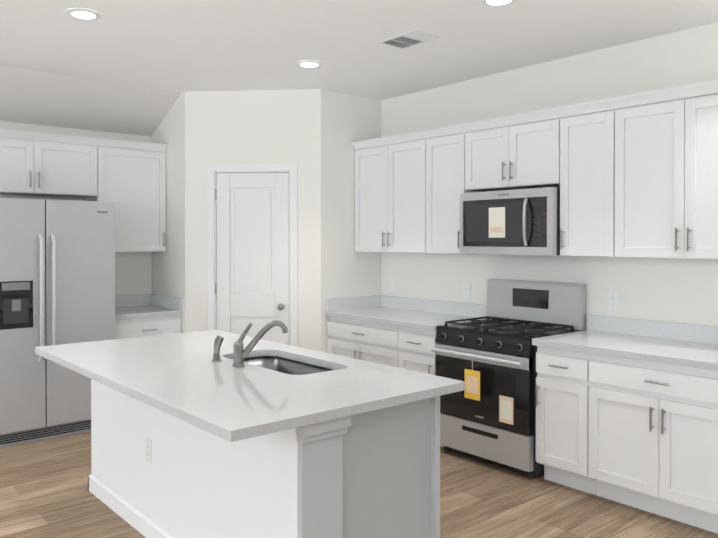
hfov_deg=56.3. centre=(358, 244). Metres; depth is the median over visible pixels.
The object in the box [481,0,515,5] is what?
recessed light
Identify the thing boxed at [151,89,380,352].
wall
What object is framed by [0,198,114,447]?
refrigerator
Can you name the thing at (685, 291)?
wall
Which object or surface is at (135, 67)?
ceiling
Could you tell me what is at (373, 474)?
kitchen island
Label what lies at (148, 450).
outlet
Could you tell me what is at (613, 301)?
electrical outlet
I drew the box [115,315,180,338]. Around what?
base cabinet
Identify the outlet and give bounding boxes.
[145,437,151,463]
[391,279,396,291]
[463,284,469,298]
[608,292,618,310]
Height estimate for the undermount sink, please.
0.216 m
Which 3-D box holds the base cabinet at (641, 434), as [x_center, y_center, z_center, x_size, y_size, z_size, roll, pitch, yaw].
[1.266,1.038,4.366,0.664,0.847,4.037,0,1,-41]
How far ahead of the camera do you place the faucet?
3.21 m
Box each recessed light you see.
[66,8,100,19]
[296,60,321,66]
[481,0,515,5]
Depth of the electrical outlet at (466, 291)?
5.34 m
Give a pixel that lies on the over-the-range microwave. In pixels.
(520, 222)
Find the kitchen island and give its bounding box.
[88,379,439,537]
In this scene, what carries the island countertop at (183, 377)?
on the kitchen island
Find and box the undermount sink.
[244,356,332,374]
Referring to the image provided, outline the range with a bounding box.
[431,279,585,478]
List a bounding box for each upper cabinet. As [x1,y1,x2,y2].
[0,128,167,251]
[352,80,717,258]
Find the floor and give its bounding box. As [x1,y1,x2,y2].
[0,431,717,537]
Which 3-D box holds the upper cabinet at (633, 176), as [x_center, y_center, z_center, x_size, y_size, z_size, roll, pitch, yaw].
[1.382,-0.405,4.455,0.358,0.958,4.037,0,1,-41]
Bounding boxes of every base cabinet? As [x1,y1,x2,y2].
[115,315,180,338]
[327,316,717,533]
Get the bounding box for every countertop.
[35,330,464,441]
[115,294,182,319]
[325,295,717,370]
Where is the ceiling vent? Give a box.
[377,30,439,48]
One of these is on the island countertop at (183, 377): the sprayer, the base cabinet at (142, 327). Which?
the sprayer
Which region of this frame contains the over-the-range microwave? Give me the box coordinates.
[460,187,559,254]
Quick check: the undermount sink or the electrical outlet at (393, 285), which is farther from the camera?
the electrical outlet at (393, 285)
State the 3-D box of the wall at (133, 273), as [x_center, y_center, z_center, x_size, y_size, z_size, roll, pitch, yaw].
[-3.755,0.079,4.797,7.720,2.759,0.120,0,1,-41]
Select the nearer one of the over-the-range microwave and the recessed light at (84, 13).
the recessed light at (84, 13)
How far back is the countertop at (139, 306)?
5.93 m
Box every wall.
[0,121,151,295]
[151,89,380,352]
[381,22,717,329]
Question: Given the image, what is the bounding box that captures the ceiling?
[0,0,717,136]
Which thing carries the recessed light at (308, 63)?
in the ceiling
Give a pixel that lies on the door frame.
(213, 170)
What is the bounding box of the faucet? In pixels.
[232,320,287,366]
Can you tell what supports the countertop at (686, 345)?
on the base cabinet at (641, 434)
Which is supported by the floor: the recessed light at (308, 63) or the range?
the range
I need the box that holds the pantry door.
[215,172,288,344]
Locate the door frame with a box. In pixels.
[207,163,297,346]
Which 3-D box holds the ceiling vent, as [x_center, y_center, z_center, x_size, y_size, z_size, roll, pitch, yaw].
[0.312,-1.292,4.242,0.225,0.009,0.340,0,1,-41]
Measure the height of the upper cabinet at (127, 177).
0.958 m
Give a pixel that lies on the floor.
(45, 492)
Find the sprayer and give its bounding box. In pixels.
[212,335,223,361]

